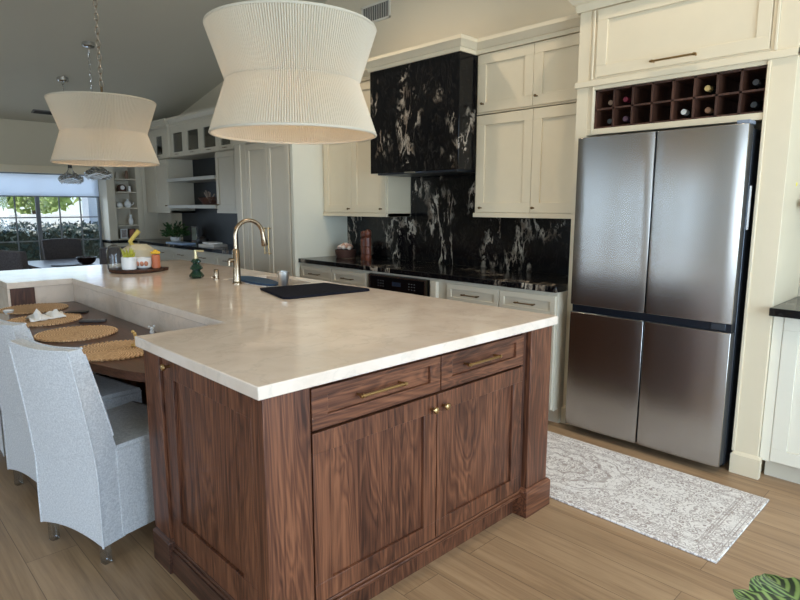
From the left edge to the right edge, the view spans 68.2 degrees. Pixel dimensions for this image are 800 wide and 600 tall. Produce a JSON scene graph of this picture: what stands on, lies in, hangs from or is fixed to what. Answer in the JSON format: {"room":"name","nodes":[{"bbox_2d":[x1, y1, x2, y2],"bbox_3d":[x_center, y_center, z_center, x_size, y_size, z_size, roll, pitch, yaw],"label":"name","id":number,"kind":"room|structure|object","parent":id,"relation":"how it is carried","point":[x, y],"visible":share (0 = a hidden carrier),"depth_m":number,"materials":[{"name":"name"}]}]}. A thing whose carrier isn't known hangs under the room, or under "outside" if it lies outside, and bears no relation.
{"room":"kitchen","nodes":[
{"label":"kitchen","id":0,"kind":"room"},
{"bbox_2d":[0,119,103,244],"bbox_3d":[-6.504,-0.952,6.805,7.800,2.565,0.100,-9,12,-43],"label":"wall","id":1,"kind":"structure","parent":0,"point":[22,142],"depth_m":7.99,"materials":[{"name":"paint"}]},
{"bbox_2d":[0,172,103,259],"bbox_3d":[-5.514,-1.020,7.731,3.010,1.310,0.050,-9,12,-43],"label":"window","id":2,"kind":"structure","parent":1,"relation":"in","point":[38,217],"depth_m":8.24,"materials":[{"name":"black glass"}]},
{"bbox_2d":[0,173,98,197],"bbox_3d":[-5.455,-1.487,7.596,2.950,0.305,0.016,-9,12,-43],"label":"roller blind","id":3,"kind":"object","parent":2,"relation":"attached to","point":[11,184],"visible":0.8,"depth_m":8.11,"materials":[{"name":"white fabric"}]},
{"bbox_2d":[0,164,104,246],"bbox_3d":[-5.480,-1.037,7.678,3.190,1.460,0.070,-9,12,-43],"label":"trim","id":4,"kind":"structure","parent":1,"relation":"attached to","point":[3,167],"depth_m":8.10,"materials":[{"name":"beige paint"}]},
{"bbox_2d":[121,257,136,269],"bbox_3d":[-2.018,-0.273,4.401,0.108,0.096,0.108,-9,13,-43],"label":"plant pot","id":5,"kind":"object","parent":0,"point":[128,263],"depth_m":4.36,"materials":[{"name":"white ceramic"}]},
{"bbox_2d":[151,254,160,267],"bbox_3d":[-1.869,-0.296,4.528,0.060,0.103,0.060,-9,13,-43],"label":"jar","id":6,"kind":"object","parent":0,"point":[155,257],"depth_m":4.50,"materials":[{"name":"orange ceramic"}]},
{"bbox_2d":[0,0,326,122],"bbox_3d":[-2.287,-2.369,2.184,7.800,1.775,12.200,-9,12,-43],"label":"ceiling","id":7,"kind":"structure","parent":0,"point":[161,52],"depth_m":6.35,"materials":[{"name":"paint"}]},
{"bbox_2d":[31,109,51,114],"bbox_3d":[-4.640,-2.457,7.748,0.320,0.037,0.120,-9,12,-43],"label":"ceiling vent","id":8,"kind":"object","parent":7,"relation":"in","point":[33,110],"visible":0.64,"depth_m":7.70,"materials":[{"name":"metal"}]},
{"bbox_2d":[56,76,83,183],"bbox_3d":[-3.904,-1.975,6.927,0.279,1.213,0.282,-9,12,-43],"label":"glass pendant","id":9,"kind":"object","parent":7,"relation":"hanging from","point":[64,177],"visible":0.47,"depth_m":6.93,"materials":[{"name":"white"}]},
{"bbox_2d":[81,41,111,179],"bbox_3d":[-3.227,-1.975,6.220,0.278,1.398,0.283,-9,12,-43],"label":"glass pendant","id":10,"kind":"object","parent":7,"relation":"hanging from","point":[85,44],"visible":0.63,"depth_m":6.22,"materials":[{"name":"white"}]},
{"bbox_2d":[44,0,159,166],"bbox_3d":[-1.954,-1.858,3.793,0.659,1.924,0.659,-2,9,-12],"label":"pendant lamp","id":11,"kind":"object","parent":7,"relation":"hanging from","point":[99,129],"visible":1,"depth_m":3.68,"materials":[{"name":"beige fabric"}]},
{"bbox_2d":[203,0,376,144],"bbox_3d":[-0.420,-1.835,2.172,0.659,2.390,0.659,4,10,25],"label":"pendant lamp","id":12,"kind":"object","parent":7,"relation":"hanging from","point":[292,71],"visible":1,"depth_m":2.08,"materials":[{"name":"beige fabric"}]},
{"bbox_2d":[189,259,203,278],"bbox_3d":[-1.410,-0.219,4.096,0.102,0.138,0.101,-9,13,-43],"label":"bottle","id":13,"kind":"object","parent":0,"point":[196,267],"depth_m":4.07,"materials":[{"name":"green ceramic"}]},
{"bbox_2d":[0,420,799,599],"bbox_3d":[-2.291,1.050,2.728,7.800,0.100,12.200,-9,12,-43],"label":"floor","id":14,"kind":"structure","parent":0,"point":[561,551],"depth_m":2.40,"materials":[{"name":"brown wood"}]},
{"bbox_2d":[0,250,28,270],"bbox_3d":[-3.930,-0.033,6.082,0.469,0.982,0.508,1,9,6],"label":"upholstered chair","id":15,"kind":"object","parent":14,"relation":"on","point":[9,260],"visible":0.23,"depth_m":5.80,"materials":[{"name":"grey fabric"}]},
{"bbox_2d":[0,372,95,467],"bbox_3d":[-2.143,0.437,3.411,0.478,0.896,0.578,8,12,42],"label":"slipcovered chair","id":16,"kind":"object","parent":14,"relation":"on","point":[2,442],"visible":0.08,"depth_m":3.17,"materials":[{"name":"fabric"}]},
{"bbox_2d":[41,238,82,259],"bbox_3d":[-4.428,-0.319,7.880,0.469,0.982,0.508,-9,12,-43],"label":"upholstered chair","id":17,"kind":"object","parent":14,"relation":"on","point":[58,248],"visible":0.37,"depth_m":7.93,"materials":[{"name":"grey fabric"}]},
{"bbox_2d":[28,258,99,268],"bbox_3d":[-3.980,-0.089,7.201,0.860,0.740,1.150,-9,12,-43],"label":"table","id":18,"kind":"object","parent":14,"relation":"on","point":[37,264],"visible":0.07,"depth_m":7.13,"materials":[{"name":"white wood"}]},
{"bbox_2d":[51,263,79,265],"bbox_3d":[-3.840,-0.405,6.787,0.300,0.013,0.300,-9,12,-43],"label":"plate","id":19,"kind":"object","parent":18,"relation":"on","point":[59,264],"visible":1,"depth_m":6.78,"materials":[{"name":"ceramic"}]},
{"bbox_2d":[76,256,96,264],"bbox_3d":[-3.668,-0.462,6.919,0.220,0.085,0.220,-9,12,-43],"label":"bowl","id":20,"kind":"object","parent":18,"relation":"on","point":[85,260],"visible":1,"depth_m":6.86,"materials":[{"name":"brown ceramic"}]},
{"bbox_2d":[0,319,141,484],"bbox_3d":[-1.715,0.501,3.010,0.478,0.896,0.578,7,11,35],"label":"slipcovered chair","id":21,"kind":"object","parent":14,"relation":"on","point":[114,393],"visible":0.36,"depth_m":2.88,"materials":[{"name":"fabric"}]},
{"bbox_2d":[7,337,154,564],"bbox_3d":[-1.249,0.576,2.543,0.478,0.896,0.578,5,10,28],"label":"slipcovered chair","id":22,"kind":"object","parent":14,"relation":"on","point":[93,462],"visible":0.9,"depth_m":2.35,"materials":[{"name":"fabric"}]},
{"bbox_2d":[9,301,157,381],"bbox_3d":[-1.702,0.535,3.228,0.535,0.760,2.186,-9,12,-43],"label":"island table","id":23,"kind":"object","parent":14,"relation":"on","point":[133,369],"visible":0.27,"depth_m":2.99,"materials":[{"name":"brown wood"}]},
{"bbox_2d":[0,303,68,314],"bbox_3d":[-2.346,0.054,3.791,0.388,0.012,0.388,4,10,21],"label":"woven placemat","id":24,"kind":"object","parent":23,"relation":"on","point":[43,307],"visible":0.9,"depth_m":3.78,"materials":[{"name":"wicker"}]},
{"bbox_2d":[3,309,13,313],"bbox_3d":[-2.405,0.073,3.630,0.060,0.024,0.060,-9,12,-43],"label":"salt dish","id":25,"kind":"object","parent":24,"relation":"on","point":[7,310],"visible":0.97,"depth_m":3.62,"materials":[{"name":"white ceramic"}]},
{"bbox_2d":[7,313,82,326],"bbox_3d":[-2.055,0.114,3.417,0.388,0.012,0.388,-4,10,-23],"label":"woven placemat","id":26,"kind":"object","parent":23,"relation":"on","point":[70,317],"visible":0.62,"depth_m":3.38,"materials":[{"name":"wicker"}]},
{"bbox_2d":[25,309,65,321],"bbox_3d":[-2.055,0.074,3.425,0.192,0.066,0.160,-9,12,-43],"label":"paper napkin","id":27,"kind":"object","parent":26,"relation":"on","point":[36,316],"visible":1,"depth_m":3.38,"materials":[{"name":"paper"}]},
{"bbox_2d":[33,325,117,342],"bbox_3d":[-1.671,0.172,3.055,0.388,0.012,0.388,3,9,17],"label":"woven placemat","id":28,"kind":"object","parent":23,"relation":"on","point":[77,333],"visible":1,"depth_m":3.04,"materials":[{"name":"wicker"}]},
{"bbox_2d":[65,310,88,313],"bbox_3d":[-2.005,0.074,3.671,0.120,0.010,0.060,-1,9,-9],"label":"phone","id":29,"kind":"object","parent":23,"relation":"on","point":[77,311],"visible":0.99,"depth_m":3.66,"materials":[{"name":"black plastic"}]},
{"bbox_2d":[79,319,106,322],"bbox_3d":[-1.758,0.118,3.384,0.140,0.015,0.045,-1,9,-9],"label":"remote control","id":30,"kind":"object","parent":23,"relation":"on","point":[81,320],"visible":1,"depth_m":3.37,"materials":[{"name":"grey plastic"}]},
{"bbox_2d":[80,340,143,361],"bbox_3d":[-1.300,0.228,2.703,0.388,0.012,0.388,-9,12,-43],"label":"woven placemat","id":31,"kind":"object","parent":23,"relation":"on","point":[116,350],"visible":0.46,"depth_m":2.66,"materials":[{"name":"wicker"}]},
{"bbox_2d":[131,330,136,346],"bbox_3d":[-1.229,0.177,2.750,0.042,0.080,0.034,-9,12,-43],"label":"ornament","id":32,"kind":"object","parent":31,"relation":"on","point":[132,331],"visible":0.48,"depth_m":2.74,"materials":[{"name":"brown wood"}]},
{"bbox_2d":[99,246,125,264],"bbox_3d":[-3.140,-0.123,6.654,0.469,0.982,0.508,-8,12,-42],"label":"upholstered chair","id":33,"kind":"object","parent":14,"relation":"on","point":[113,252],"visible":0.13,"depth_m":6.34,"materials":[{"name":"grey fabric"}]},
{"bbox_2d":[104,243,232,266],"bbox_3d":[-2.846,-0.271,7.913,0.905,0.879,3.570,-9,12,-43],"label":"base cabinet","id":34,"kind":"object","parent":14,"relation":"on","point":[166,253],"visible":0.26,"depth_m":7.44,"materials":[{"name":"beige paint"}]},
{"bbox_2d":[102,238,238,254],"bbox_3d":[-2.851,-0.725,7.833,0.928,0.040,3.573,-9,12,-43],"label":"countertop","id":35,"kind":"structure","parent":34,"relation":"on","point":[157,242],"depth_m":7.77,"materials":[{"name":"black stone"}]},
{"bbox_2d":[97,167,143,239],"bbox_3d":[-4.131,-1.685,8.706,0.480,1.579,0.335,-9,12,-43],"label":"bookcase","id":36,"kind":"object","parent":35,"relation":"on","point":[113,219],"visible":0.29,"depth_m":8.74,"materials":[{"name":"beige paint"}]},
{"bbox_2d":[117,184,126,191],"bbox_3d":[-4.075,-1.641,8.654,0.110,0.105,0.067,-9,12,-43],"label":"mantel clock","id":37,"kind":"object","parent":36,"relation":"on","point":[120,188],"visible":0.99,"depth_m":8.63,"materials":[{"name":"brown wood"}]},
{"bbox_2d":[120,229,127,237],"bbox_3d":[-4.086,-0.984,8.747,0.096,0.138,0.019,-9,12,-43],"label":"picture frame","id":38,"kind":"object","parent":36,"relation":"on","point":[123,232],"visible":1,"depth_m":8.74,"materials":[{"name":"grey wood"}]},
{"bbox_2d":[121,230,126,237],"bbox_3d":[-4.081,-0.983,8.742,0.072,0.114,0.005,-9,13,-43],"label":"picture","id":39,"kind":"object","parent":38,"relation":"attached to","point":[123,232],"depth_m":8.74},
{"bbox_2d":[124,199,133,207],"bbox_3d":[-4.016,-1.432,8.742,0.127,0.125,0.104,-2,9,-10],"label":"teapot","id":40,"kind":"object","parent":36,"relation":"on","point":[127,203],"visible":1,"depth_m":8.71,"materials":[{"name":"ceramic"}]},
{"bbox_2d":[128,214,133,224],"bbox_3d":[-4.006,-1.197,8.798,0.068,0.150,0.067,-9,12,-43],"label":"vase","id":41,"kind":"object","parent":36,"relation":"on","point":[130,220],"visible":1,"depth_m":8.78,"materials":[{"name":"white ceramic"}]},
{"bbox_2d":[128,229,134,237],"bbox_3d":[-4.003,-0.996,8.826,0.096,0.138,0.019,-9,12,-43],"label":"picture frame","id":42,"kind":"object","parent":36,"relation":"on","point":[130,231],"visible":0.71,"depth_m":8.81,"materials":[{"name":"brown wood"}]},
{"bbox_2d":[139,167,171,238],"bbox_3d":[-3.683,-1.716,8.902,0.436,1.579,0.675,-9,12,-43],"label":"cabinet","id":43,"kind":"object","parent":35,"relation":"on","point":[153,222],"visible":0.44,"depth_m":8.83,"materials":[{"name":"beige paint"}]},
{"bbox_2d":[160,220,190,241],"bbox_3d":[-3.135,-0.967,8.227,0.441,0.313,0.391,-9,12,-43],"label":"potted plant","id":44,"kind":"object","parent":35,"relation":"on","point":[177,230],"visible":1,"depth_m":8.18,"materials":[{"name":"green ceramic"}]},
{"bbox_2d":[166,241,195,244],"bbox_3d":[-2.908,-0.755,7.831,0.190,0.020,0.500,-9,12,-43],"label":"tray","id":45,"kind":"object","parent":35,"relation":"on","point":[173,242],"visible":1,"depth_m":7.79,"materials":[{"name":"paint"}]},
{"bbox_2d":[191,226,197,240],"bbox_3d":[-2.903,-0.934,8.351,0.020,0.209,0.170,-9,12,-43],"label":"photo frame","id":46,"kind":"object","parent":35,"relation":"on","point":[194,230],"visible":0.82,"depth_m":8.33,"materials":[{"name":"silver metal"}]},
{"bbox_2d":[192,228,196,239],"bbox_3d":[-2.908,-0.933,8.346,0.006,0.170,0.130,-9,13,-43],"label":"picture","id":47,"kind":"object","parent":46,"relation":"attached to","point":[194,230],"depth_m":8.33},
{"bbox_2d":[196,236,208,243],"bbox_3d":[-2.547,-0.766,7.620,0.140,0.108,0.220,-9,12,-43],"label":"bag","id":48,"kind":"object","parent":35,"relation":"on","point":[199,240],"visible":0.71,"depth_m":7.56,"materials":[{"name":"leather"}]},
{"bbox_2d":[198,244,226,246],"bbox_3d":[-2.311,-0.675,7.301,0.300,0.030,0.200,6,11,34],"label":"magazine","id":49,"kind":"object","parent":35,"relation":"on","point":[200,245],"visible":0.84,"depth_m":7.23,"materials":[{"name":"paper"}]},
{"bbox_2d":[202,242,222,244],"bbox_3d":[-2.332,-0.708,7.347,0.170,0.020,0.250,-6,11,-35],"label":"magazine","id":50,"kind":"object","parent":49,"relation":"on","point":[208,243],"visible":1,"depth_m":7.29,"materials":[{"name":"paper"}]},
{"bbox_2d":[0,284,551,599],"bbox_3d":[-1.224,0.407,3.657,1.554,0.880,3.984,-9,12,-43],"label":"kitchen island","id":51,"kind":"object","parent":14,"relation":"on","point":[344,489],"visible":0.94,"depth_m":2.12,"materials":[{"name":"brown wood"}]},
{"bbox_2d":[0,259,557,400],"bbox_3d":[-1.227,-0.050,3.598,1.564,0.040,4.000,-9,12,-43],"label":"island countertop","id":52,"kind":"structure","parent":51,"relation":"on","point":[258,344],"depth_m":2.49,"materials":[{"name":"beige stone"}]},
{"bbox_2d":[108,266,168,273],"bbox_3d":[-2.020,-0.233,4.532,0.390,0.027,0.390,3,9,17],"label":"serving board","id":53,"kind":"object","parent":52,"relation":"on","point":[115,269],"visible":0.77,"depth_m":4.40,"materials":[{"name":"brown wood"}]},
{"bbox_2d":[106,244,122,268],"bbox_3d":[-2.140,-0.323,4.431,0.112,0.186,0.112,-9,12,-43],"label":"glass cloche","id":54,"kind":"object","parent":53,"relation":"on","point":[113,245],"visible":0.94,"depth_m":4.45,"materials":[{"name":"clear"}]},
{"bbox_2d":[121,248,136,269],"bbox_3d":[-2.018,-0.307,4.396,0.108,0.164,0.108,0,9,1],"label":"planter","id":55,"kind":"object","parent":53,"relation":"on","point":[128,261],"visible":1,"depth_m":4.36,"materials":[{"name":"ceramic"}]},
{"bbox_2d":[122,230,153,263],"bbox_3d":[-2.070,-0.414,4.667,0.264,0.291,0.250,-9,12,-43],"label":"pumpkin","id":56,"kind":"object","parent":53,"relation":"on","point":[141,250],"visible":0.52,"depth_m":4.59,"materials":[{"name":"ceramic"}]},
{"bbox_2d":[136,257,151,268],"bbox_3d":[-1.953,-0.281,4.491,0.128,0.084,0.130,-9,12,-43],"label":"bowl","id":57,"kind":"object","parent":53,"relation":"on","point":[142,262],"visible":0.9,"depth_m":4.45,"materials":[{"name":"white ceramic"}]},
{"bbox_2d":[150,249,160,267],"bbox_3d":[-1.869,-0.316,4.525,0.072,0.143,0.074,-9,12,-43],"label":"candle","id":58,"kind":"object","parent":53,"relation":"on","point":[155,257],"visible":1,"depth_m":4.50,"materials":[{"name":"wax"}]},
{"bbox_2d":[150,249,159,253],"bbox_3d":[-1.869,-0.369,4.517,0.072,0.037,0.074,-9,13,-43],"label":"flower","id":59,"kind":"object","parent":58,"relation":"on","point":[154,251],"depth_m":4.50,"materials":[{"name":"yellow plant"}]},
{"bbox_2d":[189,250,203,278],"bbox_3d":[-1.410,-0.248,4.091,0.102,0.197,0.101,-9,12,-43],"label":"soap dispenser","id":60,"kind":"object","parent":52,"relation":"on","point":[196,267],"visible":1,"depth_m":4.07,"materials":[{"name":"green ceramic"}]},
{"bbox_2d":[211,269,219,279],"bbox_3d":[-1.268,-0.174,4.040,0.040,0.068,0.071,6,11,32],"label":"soap pump","id":61,"kind":"object","parent":52,"relation":"on","point":[216,271],"visible":1,"depth_m":4.04,"materials":[{"name":"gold metal"}]},
{"bbox_2d":[227,218,267,283],"bbox_3d":[-0.989,-0.320,3.845,0.294,0.418,0.060,-9,12,-43],"label":"tap","id":62,"kind":"object","parent":52,"relation":"on","point":[235,259],"visible":1,"depth_m":3.79,"materials":[{"name":"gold metal"}]},
{"bbox_2d":[241,276,277,285],"bbox_3d":[-0.944,-0.128,3.906,0.180,0.014,0.540,-9,12,-43],"label":"mat","id":63,"kind":"object","parent":52,"relation":"on","point":[254,280],"visible":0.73,"depth_m":3.84,"materials":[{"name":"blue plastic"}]},
{"bbox_2d":[277,271,288,285],"bbox_3d":[-0.721,-0.129,3.659,0.074,0.098,0.074,-9,12,-43],"label":"steel cup","id":64,"kind":"object","parent":52,"relation":"on","point":[283,276],"visible":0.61,"depth_m":3.63,"materials":[{"name":"metal"}]},
{"bbox_2d":[260,283,368,298],"bbox_3d":[-0.526,-0.061,3.501,0.560,0.014,0.440,-7,11,-37],"label":"drying mat","id":65,"kind":"object","parent":52,"relation":"on","point":[315,289],"visible":1,"depth_m":3.43,"materials":[{"name":"rubber"}]},
{"bbox_2d":[233,140,347,276],"bbox_3d":[-1.150,-0.829,6.207,0.703,2.520,1.073,-9,12,-43],"label":"pantry cabinet","id":66,"kind":"object","parent":14,"relation":"on","point":[280,187],"visible":0.27,"depth_m":5.83,"materials":[{"name":"beige paint"}]},
{"bbox_2d":[301,263,567,422],"bbox_3d":[0.214,0.200,4.973,0.662,0.879,2.805,-9,12,-43],"label":"base cabinet","id":67,"kind":"object","parent":14,"relation":"on","point":[550,303],"visible":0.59,"depth_m":3.98,"materials":[{"name":"beige paint"}]},
{"bbox_2d":[368,273,429,296],"bbox_3d":[0.137,0.080,4.949,0.568,0.593,0.665,-9,12,-43],"label":"oven","id":68,"kind":"object","parent":67,"relation":"in","point":[409,285],"visible":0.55,"depth_m":4.72,"materials":[{"name":"grey metal"}]},
{"bbox_2d":[298,255,568,292],"bbox_3d":[0.226,-0.257,4.911,0.636,0.040,2.807,-9,12,-43],"label":"countertop","id":69,"kind":"structure","parent":67,"relation":"on","point":[537,281],"depth_m":4.55,"materials":[{"name":"black stone"}]},
{"bbox_2d":[335,249,355,257],"bbox_3d":[-0.530,-0.456,5.785,0.211,0.076,0.210,1,9,6],"label":"basket","id":70,"kind":"object","parent":69,"relation":"on","point":[340,253],"visible":0.98,"depth_m":5.71,"materials":[{"name":"wicker"}]},
{"bbox_2d":[361,231,364,259],"bbox_3d":[-0.336,-0.513,5.529,0.066,0.270,0.066,-9,12,-43],"label":"pepper mill","id":71,"kind":"object","parent":69,"relation":"on","point":[362,232],"visible":0.6,"depth_m":5.50,"materials":[{"name":"brown wood"}]},
{"bbox_2d":[364,229,371,260],"bbox_3d":[-0.295,-0.504,5.430,0.066,0.285,0.066,-9,12,-43],"label":"pepper mill","id":72,"kind":"object","parent":69,"relation":"on","point":[367,233],"visible":1,"depth_m":5.41,"materials":[{"name":"brown wood"}]},
{"bbox_2d":[546,431,768,563],"bbox_3d":[0.860,0.905,3.307,0.740,0.009,1.935,-9,12,-43],"label":"runner rug","id":73,"kind":"object","parent":14,"relation":"on","point":[702,518],"visible":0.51,"depth_m":2.89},
{"bbox_2d":[565,119,760,466],"bbox_3d":[1.581,-0.052,3.520,0.594,1.835,0.910,-9,12,-43],"label":"refrigerator","id":74,"kind":"object","parent":14,"relation":"on","point":[664,219],"visible":0.99,"depth_m":3.24,"materials":[{"name":"grey metal"}]},
{"bbox_2d":[560,0,799,479],"bbox_3d":[1.640,-0.412,3.478,0.539,2.560,1.175,-9,12,-43],"label":"cabinet surround","id":75,"kind":"object","parent":14,"relation":"on","point":[662,55],"visible":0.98,"depth_m":3.10,"materials":[{"name":"beige paint"}]},
{"bbox_2d":[623,116,629,123],"bbox_3d":[1.393,-1.073,3.533,0.204,0.073,0.074,-9,12,-43],"label":"wine bottle","id":76,"kind":"object","parent":75,"relation":"in","point":[625,118],"visible":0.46,"depth_m":3.47,"materials":[{"name":"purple glass"}]},
{"bbox_2d":[623,97,631,104],"bbox_3d":[1.386,-1.179,3.509,0.204,0.073,0.074,-9,12,-43],"label":"wine bottle","id":77,"kind":"object","parent":75,"relation":"in","point":[625,99],"visible":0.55,"depth_m":3.44,"materials":[{"name":"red glass"}]},
{"bbox_2d":[681,108,691,117],"bbox_3d":[1.614,-1.033,3.280,0.204,0.073,0.074,-9,12,-43],"label":"wine bottle","id":78,"kind":"object","parent":75,"relation":"in","point":[687,113],"visible":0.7,"depth_m":3.22,"materials":[{"name":"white glass"}]},
{"bbox_2d":[705,107,713,115],"bbox_3d":[1.714,-1.023,3.221,0.204,0.073,0.074,-9,12,-43],"label":"wine bottle","id":79,"kind":"object","parent":75,"relation":"in","point":[710,111],"visible":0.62,"depth_m":3.16,"materials":[{"name":"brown glass"}]},
{"bbox_2d":[704,85,715,94],"bbox_3d":[1.692,-1.127,3.184,0.204,0.073,0.074,-9,12,-43],"label":"wine bottle","id":80,"kind":"object","parent":75,"relation":"in","point":[711,89],"visible":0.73,"depth_m":3.13,"materials":[{"name":"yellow glass"}]},
{"bbox_2d":[751,101,762,110],"bbox_3d":[1.856,-0.996,3.048,0.204,0.073,0.074,-9,12,-43],"label":"wine bottle","id":81,"kind":"object","parent":75,"relation":"in","point":[758,106],"visible":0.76,"depth_m":3.01,"materials":[{"name":"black glass"}]},
{"bbox_2d":[753,79,764,88],"bbox_3d":[1.856,-1.102,3.031,0.204,0.073,0.074,-9,12,-43],"label":"wine bottle","id":82,"kind":"object","parent":75,"relation":"in","point":[759,84],"visible":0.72,"depth_m":2.98,"materials":[{"name":"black glass"}]},
{"bbox_2d":[733,573,799,599],"bbox_3d":[0.927,0.944,1.352,0.541,0.547,0.368,-9,12,-43],"label":"leaf plant","id":83,"kind":"object","parent":14,"relation":"on","point":[765,586],"visible":1,"depth_m":1.42,"materials":[{"name":"plant"}]},
{"bbox_2d":[760,316,799,483],"bbox_3d":[2.617,0.569,2.667,0.467,0.879,1.585,-9,12,-43],"label":"base cabinet","id":84,"kind":"object","parent":14,"relation":"on","point":[780,440],"visible":0.89,"depth_m":3.02,"materials":[{"name":"beige paint"}]},
{"bbox_2d":[769,296,799,318],"bbox_3d":[2.586,0.118,2.566,0.558,0.040,1.587,-9,12,-43],"label":"countertop","id":85,"kind":"structure","parent":84,"relation":"on","point":[790,308],"depth_m":2.92,"materials":[{"name":"black stone"}]},
{"bbox_2d":[171,0,799,295],"bbox_3d":[0.463,-1.450,5.035,0.130,4.119,12.200,-9,12,-43],"label":"wall","id":86,"kind":"structure","parent":0,"point":[411,23],"depth_m":4.91,"materials":[{"name":"paint"}]},
{"bbox_2d":[153,159,194,212],"bbox_3d":[-3.261,-1.627,8.473,0.400,0.740,0.500,-9,12,-43],"label":"upper cabinet","id":87,"kind":"object","parent":86,"relation":"attached to","point":[166,193],"visible":0.83,"depth_m":8.32,"materials":[{"name":"beige paint"}]},
{"bbox_2d":[148,117,234,159],"bbox_3d":[-2.490,-2.093,7.608,0.422,0.445,3.055,-9,12,-43],"label":"upper cabinet","id":88,"kind":"object","parent":86,"relation":"attached to","point":[192,140],"visible":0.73,"depth_m":7.66,"materials":[{"name":"beige paint"}]},
{"bbox_2d":[149,106,215,129],"bbox_3d":[-2.370,-2.223,6.961,0.336,0.095,4.150,-9,12,-43],"label":"trim","id":89,"kind":"structure","parent":88,"relation":"attached to","point":[208,112],"depth_m":7.55,"materials":[{"name":"beige paint"}]},
{"bbox_2d":[167,175,215,182],"bbox_3d":[-2.602,-1.593,7.801,0.389,0.045,1.376,-9,12,-43],"label":"shelf","id":90,"kind":"object","parent":86,"relation":"attached to","point":[212,178],"visible":0.71,"depth_m":7.67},
{"bbox_2d":[168,205,216,208],"bbox_3d":[-2.602,-1.242,7.856,0.389,0.045,1.376,-9,12,-43],"label":"shelf","id":91,"kind":"object","parent":86,"relation":"attached to","point":[169,206],"visible":0.7,"depth_m":7.66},
{"bbox_2d":[198,190,216,204],"bbox_3d":[-2.487,-1.342,7.728,0.282,0.190,0.361,-9,12,-43],"label":"wire basket","id":92,"kind":"object","parent":91,"relation":"on","point":[207,198],"visible":0.85,"depth_m":7.67,"materials":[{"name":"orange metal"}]},
{"bbox_2d":[182,157,238,243],"bbox_3d":[-2.265,-1.315,7.791,0.019,1.139,2.825,-9,12,-43],"label":"backsplash","id":93,"kind":"structure","parent":86,"relation":"attached to","point":[217,227],"depth_m":8.18,"materials":[{"name":"black stone"}]},
{"bbox_2d":[215,150,236,212],"bbox_3d":[-1.779,-1.391,6.965,0.400,0.730,0.995,-9,12,-43],"label":"upper cabinet","id":94,"kind":"object","parent":86,"relation":"attached to","point":[224,160],"visible":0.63,"depth_m":7.03,"materials":[{"name":"beige paint"}]},
{"bbox_2d":[360,80,369,112],"bbox_3d":[-0.333,-1.756,5.457,0.360,0.422,0.915,-9,12,-43],"label":"upper cabinet","id":95,"kind":"object","parent":86,"relation":"attached to","point":[365,86],"visible":0.02,"depth_m":5.20,"materials":[{"name":"beige paint"}]},
{"bbox_2d":[323,140,410,216],"bbox_3d":[-0.342,-1.168,5.542,0.336,0.756,0.915,-9,12,-43],"label":"upper cabinet","id":96,"kind":"object","parent":86,"relation":"attached to","point":[350,187],"visible":0.68,"depth_m":5.40,"materials":[{"name":"beige paint"}]},
{"bbox_2d":[361,0,390,22],"bbox_3d":[-0.227,-2.659,5.463,0.008,0.170,0.400,-9,12,-43],"label":"air vent","id":97,"kind":"object","parent":86,"relation":"in","point":[380,10],"visible":0.78,"depth_m":5.44,"materials":[{"name":"metal"}]},
{"bbox_2d":[370,51,477,176],"bbox_3d":[0.267,-1.437,4.767,0.502,0.833,0.966,-9,12,-43],"label":"range hood","id":98,"kind":"object","parent":86,"relation":"attached to","point":[423,113],"visible":0.76,"depth_m":4.49,"materials":[{"name":"black stone"}]},
{"bbox_2d":[347,174,570,274],"bbox_3d":[0.447,-0.688,5.059,0.024,0.763,2.807,-9,12,-43],"label":"backsplash","id":99,"kind":"structure","parent":86,"relation":"attached to","point":[442,227],"depth_m":4.99,"materials":[{"name":"black stone"}]},
{"bbox_2d":[361,14,580,81],"bbox_3d":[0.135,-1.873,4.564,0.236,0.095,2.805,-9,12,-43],"label":"trim","id":100,"kind":"structure","parent":86,"relation":"attached to","point":[570,24],"depth_m":4.18,"materials":[{"name":"beige paint"}]},
{"bbox_2d":[473,103,576,218],"bbox_3d":[0.973,-0.960,4.204,0.336,0.743,0.920,-9,12,-43],"label":"upper cabinet","id":101,"kind":"object","parent":86,"relation":"attached to","point":[525,158],"visible":0.77,"depth_m":4.11,"materials":[{"name":"beige paint"}]},
{"bbox_2d":[477,33,579,115],"bbox_3d":[0.982,-1.542,4.120,0.360,0.422,0.920,-9,12,-43],"label":"upper cabinet","id":102,"kind":"object","parent":86,"relation":"attached to","point":[542,73],"visible":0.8,"depth_m":4.02,"materials":[{"name":"beige paint"}]},
{"bbox_2d":[568,0,632,15],"bbox_3d":[1.624,-1.740,3.255,0.570,0.142,1.317,-9,12,-43],"label":"trim","id":103,"kind":"structure","parent":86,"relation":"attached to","point":[582,6],"depth_m":3.46,"materials":[{"name":"beige paint"}]},
{"label":"outside","id":104,"kind":"structure","parent":0,"visible":0},
{"bbox_3d":[-30.975,-4.884,39.986,70.000,0.100,81.900,-9,12,-43],"label":"ground","id":105,"kind":"structure","parent":104,"visible":0},
{"bbox_2d":[0,197,80,213],"bbox_3d":[-12.486,-3.791,20.183,3.576,3.998,3.500,-9,12,-43],"label":"tree","id":106,"kind":"object","parent":105,"relation":"on","point":[47,204],"visible":0.2,"depth_m":19.83,"materials":[{"name":"green plant"}]},
{"bbox_2d":[0,214,82,229],"bbox_3d":[-9.475,-1.586,15.180,18.000,1.220,0.250,-9,12,-43],"label":"wall","id":107,"kind":"structure","parent":105,"relation":"on","point":[9,220],"depth_m":15.21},
{"bbox_2d":[0,219,99,260],"bbox_3d":[-6.747,-0.685,9.641,5.209,1.273,0.930,-9,12,-43],"label":"clipped hedge","id":108,"kind":"object","parent":105,"relation":"on","point":[8,233],"visible":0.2,"depth_m":9.96,"materials":[{"name":"green plant"}]},
{"bbox_2d":[81,197,97,223],"bbox_3d":[-4.945,-2.126,12.878,3.550,3.020,0.400,-9,12,-43],"label":"house wing","id":109,"kind":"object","parent":105,"relation":"on","point":[89,205],"visible":0.07,"depth_m":11.61,"materials":[{"name":"white paint"}]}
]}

